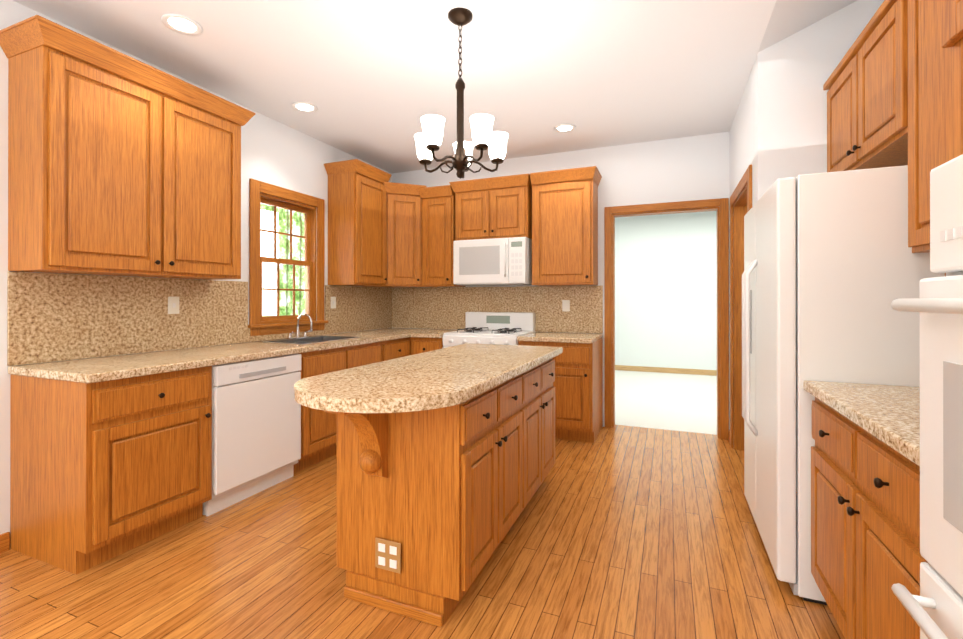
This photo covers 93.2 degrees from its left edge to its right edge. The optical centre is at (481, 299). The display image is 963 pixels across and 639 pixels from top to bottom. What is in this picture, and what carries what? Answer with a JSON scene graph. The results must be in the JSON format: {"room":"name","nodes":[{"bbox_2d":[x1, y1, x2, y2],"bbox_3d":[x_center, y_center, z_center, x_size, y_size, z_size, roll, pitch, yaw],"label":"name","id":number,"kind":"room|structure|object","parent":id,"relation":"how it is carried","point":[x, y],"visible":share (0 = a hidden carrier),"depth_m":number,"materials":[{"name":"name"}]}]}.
{"room":"kitchen","nodes":[
{"label":"kitchen","id":0,"kind":"room"},
{"bbox_2d":[0,0,391,534],"bbox_3d":[-2.437,-0.351,2.248,0.120,3.200,7.140,0,0,22],"label":"wall","id":1,"kind":"structure","parent":0,"point":[273,152],"depth_m":3.55,"materials":[{"name":"white paint"}]},
{"bbox_2d":[0,532,9,552],"bbox_3d":[-3.020,1.201,0.650,0.014,0.090,3.505,0,0,22],"label":"baseboard","id":2,"kind":"structure","parent":1,"relation":"attached to","point":[4,542],"depth_m":2.25,"materials":[{"name":"brown wood"}]},
{"bbox_2d":[0,15,254,279],"bbox_3d":[-1.978,-0.719,2.698,0.382,1.157,1.188,0,0,22],"label":"upper cabinet","id":3,"kind":"object","parent":1,"relation":"attached to","point":[120,164],"visible":1,"depth_m":2.41,"materials":[{"name":"brown wood"}]},
{"bbox_2d":[7,271,390,365],"bbox_3d":[-1.708,0.099,3.837,0.015,0.470,3.400,0,0,22],"label":"backsplash","id":4,"kind":"structure","parent":1,"relation":"attached to","point":[52,317],"depth_m":2.79,"materials":[{"name":"beige stone"}]},
{"bbox_2d":[168,297,178,313],"bbox_3d":[-2.034,0.040,3.011,0.010,0.114,0.075,0,0,22],"label":"electrical outlet plate","id":5,"kind":"object","parent":4,"relation":"attached to","point":[173,305],"visible":1,"depth_m":3.01,"materials":[{"name":"white plastic"}]},
{"bbox_2d":[331,297,335,307],"bbox_3d":[-1.444,0.033,4.445,0.010,0.114,0.075,0,0,22],"label":"switch plate","id":6,"kind":"object","parent":4,"relation":"attached to","point":[333,302],"visible":1,"depth_m":4.45,"materials":[{"name":"white plastic"}]},
{"bbox_2d":[248,178,327,335],"bbox_3d":[-1.700,-0.328,3.973,0.170,1.240,0.870,0,0,22],"label":"window","id":7,"kind":"structure","parent":1,"relation":"in","point":[260,192],"depth_m":3.95,"materials":[{"name":"brown wood"}]},
{"bbox_2d":[324,159,465,287],"bbox_3d":[-0.842,-0.716,4.698,0.963,1.157,1.152,0,0,22],"label":"upper cabinet","id":8,"kind":"object","parent":1,"relation":"attached to","point":[383,231],"visible":1,"depth_m":4.72,"materials":[{"name":"brown wood"}]},
{"bbox_2d":[0,425,844,638],"bbox_3d":[-0.070,1.297,1.271,5.240,0.100,7.140,0,0,22],"label":"floor","id":9,"kind":"structure","parent":0,"point":[623,532],"depth_m":2.07,"materials":[{"name":"brown wood"}]},
{"bbox_2d":[10,366,211,574],"bbox_3d":[-1.923,0.813,2.427,0.688,0.873,0.605,0,0,22],"label":"base cabinet","id":10,"kind":"object","parent":9,"relation":"on","point":[102,472],"visible":1,"depth_m":2.19,"materials":[{"name":"brown wood"}]},
{"bbox_2d":[203,354,300,515],"bbox_3d":[-1.667,0.815,3.008,0.624,0.870,0.655,0,0,22],"label":"dishwasher","id":11,"kind":"object","parent":9,"relation":"on","point":[256,427],"visible":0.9,"depth_m":2.83,"materials":[{"name":"white metal"}]},
{"bbox_2d":[293,342,380,473],"bbox_3d":[-1.368,0.815,3.777,0.688,0.873,0.985,0,0,22],"label":"base cabinet","id":12,"kind":"object","parent":9,"relation":"on","point":[318,435],"visible":0.21,"depth_m":3.42,"materials":[{"name":"brown wood"}]},
{"bbox_2d":[8,328,458,383],"bbox_3d":[-1.252,0.356,3.650,1.000,0.040,3.400,0,0,22],"label":"countertop","id":13,"kind":"structure","parent":12,"relation":"on","point":[97,369],"depth_m":2.61,"materials":[{"name":"stone"}]},
{"bbox_2d":[265,313,358,343],"bbox_3d":[-1.394,0.326,3.797,0.424,0.412,0.674,0,0,22],"label":"sink","id":14,"kind":"object","parent":13,"relation":"in","point":[303,339],"visible":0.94,"depth_m":3.85,"materials":[{"name":"silver metal"}]},
{"bbox_2d":[381,337,409,360],"bbox_3d":[-1.086,0.816,4.464,0.688,0.873,0.490,0,0,22],"label":"base cabinet","id":15,"kind":"object","parent":9,"relation":"on","point":[394,349],"visible":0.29,"depth_m":4.30,"materials":[{"name":"brown wood"}]},
{"bbox_2d":[410,337,442,354],"bbox_3d":[-0.439,0.817,4.783,0.359,0.873,0.683,0,0,22],"label":"base cabinet","id":16,"kind":"object","parent":9,"relation":"on","point":[418,345],"visible":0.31,"depth_m":4.50,"materials":[{"name":"brown wood"}]},
{"bbox_2d":[324,358,554,626],"bbox_3d":[-0.092,0.813,2.413,0.630,0.873,1.812,0,0,22],"label":"kitchen island","id":17,"kind":"object","parent":9,"relation":"on","point":[432,504],"visible":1,"depth_m":1.84,"materials":[{"name":"brown wood"}]},
{"bbox_2d":[294,343,562,412],"bbox_3d":[-0.141,0.351,2.400,0.730,0.046,1.910,0,0,22],"label":"island countertop","id":18,"kind":"structure","parent":17,"relation":"on","point":[447,376],"depth_m":1.86,"materials":[{"name":"stone"}]},
{"bbox_2d":[443,312,534,347],"bbox_3d":[0.079,0.695,4.550,0.762,1.115,0.686,0,0,22],"label":"range","id":19,"kind":"object","parent":9,"relation":"on","point":[503,328],"visible":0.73,"depth_m":4.65,"materials":[{"name":"white enamel"},{"name":"cast iron"},{"name":"glass"}]},
{"bbox_2d":[518,338,602,442],"bbox_3d":[0.753,0.816,4.293,0.667,0.873,0.683,0,0,22],"label":"base cabinet","id":20,"kind":"object","parent":9,"relation":"on","point":[578,383],"visible":0.58,"depth_m":3.96,"materials":[{"name":"brown wood"}]},
{"bbox_2d":[517,332,602,343],"bbox_3d":[0.756,0.357,4.298,0.669,0.040,0.673,0,0,22],"label":"countertop","id":21,"kind":"structure","parent":20,"relation":"on","point":[589,338],"depth_m":4.09,"materials":[{"name":"stone"}]},
{"bbox_2d":[742,165,944,604],"bbox_3d":[1.730,0.366,2.214,0.787,1.765,0.920,0,0,22],"label":"refrigerator","id":22,"kind":"object","parent":9,"relation":"on","point":[834,266],"visible":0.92,"depth_m":1.88,"materials":[{"name":"white metal"},{"name":"painted metal"}]},
{"bbox_2d":[811,397,927,638],"bbox_3d":[1.438,0.811,1.298,0.668,0.873,0.982,0,0,22],"label":"base cabinet","id":23,"kind":"object","parent":9,"relation":"on","point":[865,522],"visible":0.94,"depth_m":1.36,"materials":[{"name":"brown wood"}]},
{"bbox_2d":[803,380,919,465],"bbox_3d":[1.443,0.302,1.298,0.658,0.140,0.985,0,0,22],"label":"countertop","id":24,"kind":"structure","parent":23,"relation":"on","point":[888,415],"depth_m":1.41,"materials":[{"name":"stone"}]},
{"bbox_2d":[941,0,962,275],"bbox_3d":[1.084,-0.002,0.459,0.683,2.495,0.832,0,0,22],"label":"tall cabinet","id":25,"kind":"object","parent":9,"relation":"on","point":[952,28],"visible":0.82,"depth_m":0.92,"materials":[{"name":"brown wood"}]},
{"bbox_2d":[891,154,962,638],"bbox_3d":[1.040,0.423,0.477,0.712,1.395,0.772,0,0,22],"label":"double oven","id":26,"kind":"object","parent":25,"relation":"in","point":[934,609],"visible":1,"depth_m":0.87,"materials":[{"name":"white metal"}]},
{"bbox_2d":[13,0,856,172],"bbox_3d":[1.208,-1.708,2.805,6.440,0.416,10.940,0,0,22],"label":"ceiling","id":27,"kind":"structure","parent":0,"point":[373,81],"depth_m":2.86,"materials":[{"name":"white paint"}]},
{"bbox_2d":[161,13,202,35],"bbox_3d":[-1.629,-1.495,2.480,0.190,0.009,0.190,0,0,22],"label":"recessed light","id":28,"kind":"object","parent":27,"relation":"in","point":[181,24],"visible":1,"depth_m":2.48,"materials":[{"name":"white"}]},
{"bbox_2d":[292,102,317,112],"bbox_3d":[-1.375,-1.494,3.543,0.190,0.009,0.190,0,0,22],"label":"recessed light","id":29,"kind":"object","parent":27,"relation":"in","point":[305,107],"visible":1,"depth_m":3.54,"materials":[{"name":"white"}]},
{"bbox_2d":[414,7,508,178],"bbox_3d":[-0.129,-1.068,2.411,0.497,0.865,0.512,0,0,22],"label":"chandelier","id":30,"kind":"object","parent":27,"relation":"hanging from","point":[428,139],"visible":1,"depth_m":2.39,"materials":[{"name":"white glass"}]},
{"bbox_2d":[554,124,575,132],"bbox_3d":[0.728,-1.493,3.976,0.190,0.009,0.190,0,0,22],"label":"recessed light","id":31,"kind":"object","parent":27,"relation":"in","point":[563,128],"visible":0.98,"depth_m":3.98,"materials":[{"name":"white"}]},
{"bbox_2d":[392,132,723,426],"bbox_3d":[0.651,-0.122,4.773,3.670,2.750,0.120,0,0,22],"label":"wall","id":32,"kind":"structure","parent":0,"point":[690,168],"depth_m":4.38,"materials":[{"name":"white paint"}]},
{"bbox_2d":[449,173,531,240],"bbox_3d":[0.138,-0.903,4.696,0.842,0.592,0.412,0,0,22],"label":"upper cabinet","id":33,"kind":"object","parent":32,"relation":"attached to","point":[493,207],"visible":1,"depth_m":4.54,"materials":[{"name":"brown wood"}]},
{"bbox_2d":[453,237,531,285],"bbox_3d":[0.130,-0.374,4.675,0.766,0.457,0.420,0,0,22],"label":"microwave","id":34,"kind":"object","parent":33,"relation":"attached to","point":[494,262],"visible":0.98,"depth_m":4.51,"materials":[{"name":"white plastic"}]},
{"bbox_2d":[391,286,602,332],"bbox_3d":[0.074,0.101,4.935,2.415,0.470,0.014,0,0,22],"label":"backsplash","id":35,"kind":"structure","parent":32,"relation":"attached to","point":[438,307],"depth_m":4.87,"materials":[{"name":"beige stone"}]},
{"bbox_2d":[562,300,569,310],"bbox_3d":[0.855,0.065,4.604,0.075,0.115,0.004,0,0,22],"label":"electrical outlet plate","id":36,"kind":"object","parent":35,"relation":"attached to","point":[565,305],"visible":1,"depth_m":4.60,"materials":[{"name":"white plastic"}]},
{"bbox_2d":[530,166,601,285],"bbox_3d":[0.825,-0.673,4.429,0.624,1.072,0.382,0,0,22],"label":"upper cabinet","id":37,"kind":"object","parent":32,"relation":"attached to","point":[564,227],"visible":1,"depth_m":4.30,"materials":[{"name":"brown wood"}]},
{"bbox_2d":[604,198,728,439],"bbox_3d":[1.732,0.175,4.328,1.077,2.155,0.156,0,0,22],"label":"door frame","id":38,"kind":"structure","parent":32,"relation":"attached to","point":[611,214],"depth_m":4.19,"materials":[{"name":"brown wood"}]},
{"bbox_2d":[615,370,716,434],"bbox_3d":[2.752,1.305,6.026,6.040,0.100,3.800,0,0,22],"label":"floor","id":39,"kind":"structure","parent":0,"point":[676,402],"depth_m":5.59,"materials":[{"name":"white"}]},
{"bbox_2d":[615,211,716,369],"bbox_3d":[3.452,-0.117,7.730,6.040,2.750,0.120,0,0,22],"label":"wall","id":40,"kind":"structure","parent":0,"point":[665,290],"depth_m":7.75,"materials":[{"name":"white paint"}]},
{"bbox_2d":[615,365,716,375],"bbox_3d":[3.426,1.213,7.665,5.800,0.090,0.014,0,0,22],"label":"baseboard","id":41,"kind":"structure","parent":40,"relation":"attached to","point":[617,367],"depth_m":7.77,"materials":[{"name":"brown wood"}]},
{"bbox_2d":[724,41,779,429],"bbox_3d":[1.999,-0.349,3.397,0.130,3.200,1.400,0,0,22],"label":"wall","id":42,"kind":"structure","parent":0,"point":[778,130],"depth_m":2.78,"materials":[{"name":"white paint"}]},
{"bbox_2d":[730,164,751,449],"bbox_3d":[1.997,0.188,3.402,0.138,2.125,1.020,0,0,22],"label":"door frame","id":43,"kind":"structure","parent":42,"relation":"attached to","point":[741,207],"depth_m":3.79,"materials":[{"name":"brown wood"}]},
{"bbox_2d":[780,0,883,177],"bbox_3d":[2.070,-0.351,2.676,0.510,3.200,0.120,0,0,22],"label":"wall","id":44,"kind":"structure","parent":0,"point":[809,56],"depth_m":2.67,"materials":[{"name":"white paint"}]},
{"bbox_2d":[823,0,907,171],"bbox_3d":[1.952,-0.949,2.142,0.358,0.595,0.954,0,0,22],"label":"upper cabinet","id":45,"kind":"object","parent":44,"relation":"attached to","point":[866,84],"visible":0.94,"depth_m":2.06,"materials":[{"name":"brown wood"}]},
{"bbox_2d":[908,0,944,252],"bbox_3d":[1.581,-0.713,1.242,0.358,1.070,0.984,0,0,22],"label":"upper cabinet","id":46,"kind":"object","parent":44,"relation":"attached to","point":[926,149],"visible":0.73,"depth_m":1.63,"materials":[{"name":"brown wood"}]}
]}

